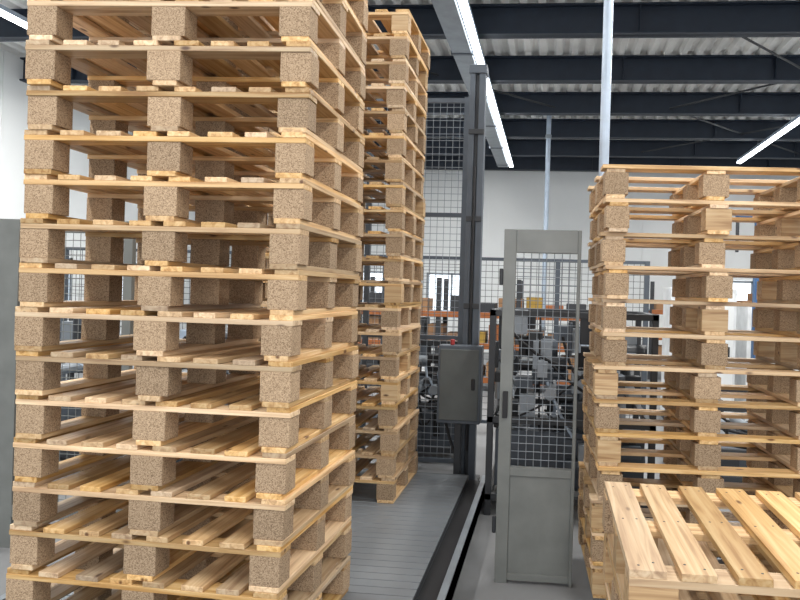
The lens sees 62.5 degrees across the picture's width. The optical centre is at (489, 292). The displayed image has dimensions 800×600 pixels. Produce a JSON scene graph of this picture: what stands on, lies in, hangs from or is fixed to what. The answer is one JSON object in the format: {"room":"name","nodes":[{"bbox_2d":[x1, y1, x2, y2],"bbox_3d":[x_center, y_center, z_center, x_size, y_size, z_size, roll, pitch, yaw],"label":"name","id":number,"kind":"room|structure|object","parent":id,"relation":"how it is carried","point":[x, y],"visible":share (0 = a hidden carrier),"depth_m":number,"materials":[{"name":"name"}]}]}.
{"room":"factory floor","nodes":[
{"label":"factory floor","id":0,"kind":"room"},
{"bbox_2d":[0,49,231,338],"bbox_3d":[-8.860,-1.458,7.789,0.162,5.890,23.900,2,0,5],"label":"wall","id":1,"kind":"structure","parent":0,"point":[13,97],"depth_m":11.61,"materials":[{"name":"white paint"}]},
{"bbox_2d":[67,258,71,318],"bbox_3d":[-8.402,-0.099,12.111,0.048,1.200,1.600,2,0,5],"label":"window","id":2,"kind":"structure","parent":1,"relation":"in","point":[69,287],"depth_m":12.85,"materials":[{"name":"white"}]},
{"bbox_2d":[0,351,739,599],"bbox_3d":[0.825,1.825,6.899,19.500,0.100,23.900,2,0,5],"label":"floor","id":3,"kind":"structure","parent":0,"point":[476,579],"depth_m":4.24,"materials":[{"name":"concrete"}]},
{"bbox_2d":[0,219,135,547],"bbox_3d":[-3.027,0.591,4.240,1.440,2.140,0.040,2,0,5],"label":"fence","id":4,"kind":"object","parent":3,"relation":"on","point":[9,228],"visible":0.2,"depth_m":4.23,"materials":[{"name":"grey metal"}]},
{"bbox_2d":[60,318,228,462],"bbox_3d":[-3.731,0.890,6.756,2.600,1.500,1.615,2,0,5],"label":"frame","id":5,"kind":"object","parent":3,"relation":"on","point":[74,328],"visible":0.04,"depth_m":6.37,"materials":[{"name":"metal"}]},
{"bbox_2d":[0,469,484,599],"bbox_3d":[-1.303,1.622,3.568,2.175,0.180,4.280,2,0,5],"label":"conveyor","id":6,"kind":"object","parent":3,"relation":"on","point":[416,546],"visible":0.36,"depth_m":4.16,"materials":[{"name":"metal"}]},
{"bbox_2d":[6,0,367,599],"bbox_3d":[-1.321,-0.108,3.044,1.267,3.276,0.928,2,0,5],"label":"pallet stack","id":7,"kind":"object","parent":6,"relation":"on","point":[257,504],"visible":1,"depth_m":2.70,"materials":[{"name":"brown wood"}]},
{"bbox_2d":[247,9,429,503],"bbox_3d":[-1.215,-0.287,5.261,1.224,3.640,0.871,2,0,5],"label":"pallet stack","id":8,"kind":"object","parent":6,"relation":"on","point":[403,56],"visible":0.38,"depth_m":4.99,"materials":[{"name":"brown wood"}]},
{"bbox_2d":[60,247,649,430],"bbox_3d":[-1.914,0.594,8.406,7.760,2.200,0.060,2,0,5],"label":"perimeter fence","id":9,"kind":"object","parent":3,"relation":"on","point":[645,307],"visible":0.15,"depth_m":8.19,"materials":[{"name":"metal"}]},
{"bbox_2d":[358,97,469,462],"bbox_3d":[-1.194,-0.111,6.435,1.900,3.650,0.050,2,0,5],"label":"mesh screen","id":10,"kind":"object","parent":3,"relation":"on","point":[368,227],"visible":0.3,"depth_m":6.36,"materials":[{"name":"metal"}]},
{"bbox_2d":[416,334,456,452],"bbox_3d":[-0.624,1.107,7.019,0.750,1.250,0.926,2,0,5],"label":"machine","id":11,"kind":"object","parent":3,"relation":"on","point":[432,358],"visible":0.29,"depth_m":6.72,"materials":[{"name":"metal"}]},
{"bbox_2d":[437,339,483,473],"bbox_3d":[-0.270,1.077,5.770,0.380,1.330,0.250,2,0,5],"label":"cabinet","id":12,"kind":"object","parent":3,"relation":"on","point":[460,366],"visible":0.98,"depth_m":5.67,"materials":[{"name":"grey metal"}]},
{"bbox_2d":[358,277,588,385],"bbox_3d":[-0.189,0.745,11.964,4.380,2.000,0.880,2,0,5],"label":"storage rack","id":13,"kind":"object","parent":3,"relation":"on","point":[485,308],"visible":0.15,"depth_m":11.61,"materials":[{"name":"metal"}]},
{"bbox_2d":[460,64,488,480],"bbox_3d":[-0.158,-0.175,6.040,0.220,3.840,0.240,2,0,5],"label":"mast","id":14,"kind":"object","parent":3,"relation":"on","point":[479,73],"visible":0.83,"depth_m":5.96,"materials":[{"name":"metal"}]},
{"bbox_2d":[492,229,581,587],"bbox_3d":[0.278,0.689,3.927,0.489,2.140,0.075,2,0,5],"label":"safety gate","id":15,"kind":"object","parent":3,"relation":"on","point":[532,524],"visible":1,"depth_m":3.93,"materials":[{"name":"grey metal"}]},
{"bbox_2d":[541,116,551,330],"bbox_3d":[1.155,-1.051,13.554,0.126,5.670,0.126,2,0,5],"label":"conduit pipe","id":16,"kind":"object","parent":3,"relation":"on","point":[548,136],"visible":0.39,"depth_m":13.51,"materials":[{"name":"metal"}]},
{"bbox_2d":[484,307,658,518],"bbox_3d":[0.672,0.960,5.547,1.310,1.620,1.025,2,0,5],"label":"wire mesh fence","id":17,"kind":"object","parent":3,"relation":"on","point":[634,346],"visible":0.45,"depth_m":5.22,"materials":[{"name":"metal"}]},
{"bbox_2d":[599,0,613,175],"bbox_3d":[0.863,-0.860,4.944,0.160,5.270,0.160,2,0,5],"label":"pipe","id":18,"kind":"object","parent":3,"relation":"on","point":[608,4],"visible":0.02,"depth_m":4.91,"materials":[{"name":"metal"}]},
{"bbox_2d":[599,557,724,599],"bbox_3d":[1.132,1.734,2.905,1.170,0.100,3.000,2,0,5],"label":"conveyor","id":19,"kind":"object","parent":3,"relation":"on","point":[719,559],"visible":0.02,"depth_m":4.13,"materials":[{"name":"metal"}]},
{"bbox_2d":[578,164,799,598],"bbox_3d":[1.214,0.503,3.904,1.284,2.366,0.887,2,0,5],"label":"pallet stack","id":20,"kind":"object","parent":19,"relation":"on","point":[702,287],"visible":0.8,"depth_m":3.61,"materials":[{"name":"brown wood"}]},
{"bbox_3d":[0.974,1.661,2.021,1.190,0.038,0.770,2,0,5],"label":"boards","id":21,"kind":"object","parent":19,"relation":"on","visible":0},
{"bbox_2d":[602,481,799,599],"bbox_3d":[0.988,1.185,2.016,1.219,0.911,0.813,2,0,5],"label":"pallet","id":22,"kind":"object","parent":21,"relation":"on","point":[667,557],"visible":1,"depth_m":1.97,"materials":[{"name":"brown wood"}]},
{"bbox_2d":[648,281,751,379],"bbox_3d":[5.781,0.872,14.132,4.680,2.100,0.880,2,0,5],"label":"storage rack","id":23,"kind":"object","parent":3,"relation":"on","point":[654,308],"visible":0.07,"depth_m":13.92,"materials":[{"name":"metal"}]},
{"bbox_2d":[660,288,799,421],"bbox_3d":[4.926,0.896,9.164,4.800,2.000,0.650,2,0,5],"label":"tall cabinet","id":24,"kind":"object","parent":3,"relation":"on","point":[739,318],"visible":0.21,"depth_m":9.11,"materials":[{"name":"white metal"}]},
{"bbox_2d":[717,390,747,482],"bbox_3d":[2.797,1.423,6.354,1.900,0.820,1.229,2,0,5],"label":"conveyor","id":25,"kind":"object","parent":3,"relation":"on","point":[727,463],"visible":0.09,"depth_m":5.94,"materials":[{"name":"metal"}]},
{"bbox_2d":[735,216,758,357],"bbox_3d":[2.970,0.338,7.410,0.390,3.000,0.240,2,0,5],"label":"post","id":26,"kind":"object","parent":3,"relation":"on","point":[754,291],"visible":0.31,"depth_m":7.41,"materials":[{"name":"grey metal"}]},
{"bbox_2d":[0,0,799,140],"bbox_3d":[0.998,-3.987,6.899,19.500,0.150,23.900,2,0,5],"label":"ceiling","id":27,"kind":"structure","parent":0,"point":[779,45],"depth_m":10.50,"materials":[{"name":"grey metal"}]},
{"bbox_2d":[0,0,799,41],"bbox_3d":[1.166,-3.702,8.841,19.500,0.410,0.180,2,0,5],"label":"roof beam","id":28,"kind":"structure","parent":27,"relation":"attached to","point":[697,19],"depth_m":8.77,"materials":[{"name":"black metal"}]},
{"bbox_2d":[19,55,799,83],"bbox_3d":[1.341,-3.697,10.763,19.500,0.410,0.180,2,0,5],"label":"roof beam","id":29,"kind":"structure","parent":27,"relation":"attached to","point":[536,69],"depth_m":10.66,"materials":[{"name":"black metal"}]},
{"bbox_2d":[127,92,799,116],"bbox_3d":[1.516,-3.692,12.685,19.500,0.410,0.180,2,0,5],"label":"roof beam","id":30,"kind":"structure","parent":27,"relation":"attached to","point":[758,104],"depth_m":12.53,"materials":[{"name":"black metal"}]},
{"bbox_2d":[269,118,799,140],"bbox_3d":[1.690,-3.686,14.607,19.500,0.410,0.180,2,0,5],"label":"roof beam","id":31,"kind":"structure","parent":27,"relation":"attached to","point":[514,128],"depth_m":14.45,"materials":[{"name":"black metal"}]},
{"bbox_2d":[367,138,799,159],"bbox_3d":[1.865,-3.681,16.529,19.500,0.410,0.180,2,0,5],"label":"roof beam","id":32,"kind":"structure","parent":27,"relation":"attached to","point":[517,147],"depth_m":16.35,"materials":[{"name":"black metal"}]},
{"bbox_2d":[374,155,799,171],"bbox_3d":[2.040,-3.676,18.451,19.500,0.410,0.180,2,0,5],"label":"roof beam","id":33,"kind":"structure","parent":27,"relation":"attached to","point":[578,164],"depth_m":18.37,"materials":[{"name":"black metal"}]},
{"bbox_2d":[263,170,798,354],"bbox_3d":[2.142,-1.132,18.856,19.780,5.890,0.162,2,0,5],"label":"wall","id":34,"kind":"structure","parent":0,"point":[512,199],"depth_m":18.84,"materials":[{"name":"white paint"}]},
{"bbox_2d":[362,271,382,314],"bbox_3d":[-3.122,0.007,19.226,1.500,1.300,0.048,2,0,5],"label":"window","id":35,"kind":"structure","parent":34,"relation":"in","point":[378,289],"depth_m":19.25,"materials":[{"name":"white glass"}]},
{"bbox_2d":[425,272,458,317],"bbox_3d":[-1.131,0.067,19.045,1.500,1.300,0.048,2,0,5],"label":"window","id":36,"kind":"structure","parent":34,"relation":"in","point":[452,291],"depth_m":19.07,"materials":[{"name":"white glass"}]},
{"bbox_2d":[733,281,752,300],"bbox_3d":[6.633,0.297,18.338,1.500,1.300,0.048,2,0,5],"label":"window","id":37,"kind":"structure","parent":34,"relation":"in","point":[743,288],"depth_m":18.30,"materials":[{"name":"white glass"}]},
{"bbox_2d":[428,37,799,153],"bbox_3d":[2.259,-3.585,12.607,10.025,0.036,7.725,2,0,5],"label":"braces","id":38,"kind":"structure","parent":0,"point":[745,38],"depth_m":12.10,"materials":[{"name":"black metal"}]},
{"bbox_2d":[0,4,81,39],"bbox_3d":[-5.997,-3.589,9.090,0.100,0.239,13.000,2,0,5],"label":"strip light","id":39,"kind":"object","parent":38,"relation":"hanging from","point":[5,12],"visible":0.07,"depth_m":8.24,"materials":[{"name":"glowing white light diffuser"}]},
{"bbox_2d":[431,0,507,166],"bbox_3d":[-0.241,-3.413,10.524,0.310,0.249,12.900,2,0,5],"label":"duct","id":40,"kind":"object","parent":38,"relation":"hanging from","point":[449,14],"visible":0.59,"depth_m":8.86,"materials":[{"name":"metal"}]},
{"bbox_2d":[458,0,485,63],"bbox_3d":[-0.247,-3.209,8.159,0.100,0.376,2.784,2,0,5],"label":"strip light","id":41,"kind":"object","parent":38,"relation":"hanging from","point":[466,12],"depth_m":8.19,"materials":[{"name":"white plastic"}]},
{"bbox_2d":[487,76,512,166],"bbox_3d":[0.217,-3.194,13.263,0.100,0.375,6.777,2,0,5],"label":"strip light","id":42,"kind":"object","parent":38,"relation":"hanging from","point":[490,93],"depth_m":12.38,"materials":[{"name":"white plastic"}]},
{"bbox_2d":[737,114,799,163],"bbox_3d":[5.351,-3.252,8.609,0.100,0.239,14.100,2,0,5],"label":"strip light","id":43,"kind":"object","parent":38,"relation":"hanging from","point":[792,123],"visible":1,"depth_m":13.27,"materials":[{"name":"glowing white light diffuser"},{"name":"white plastic"}]}
]}

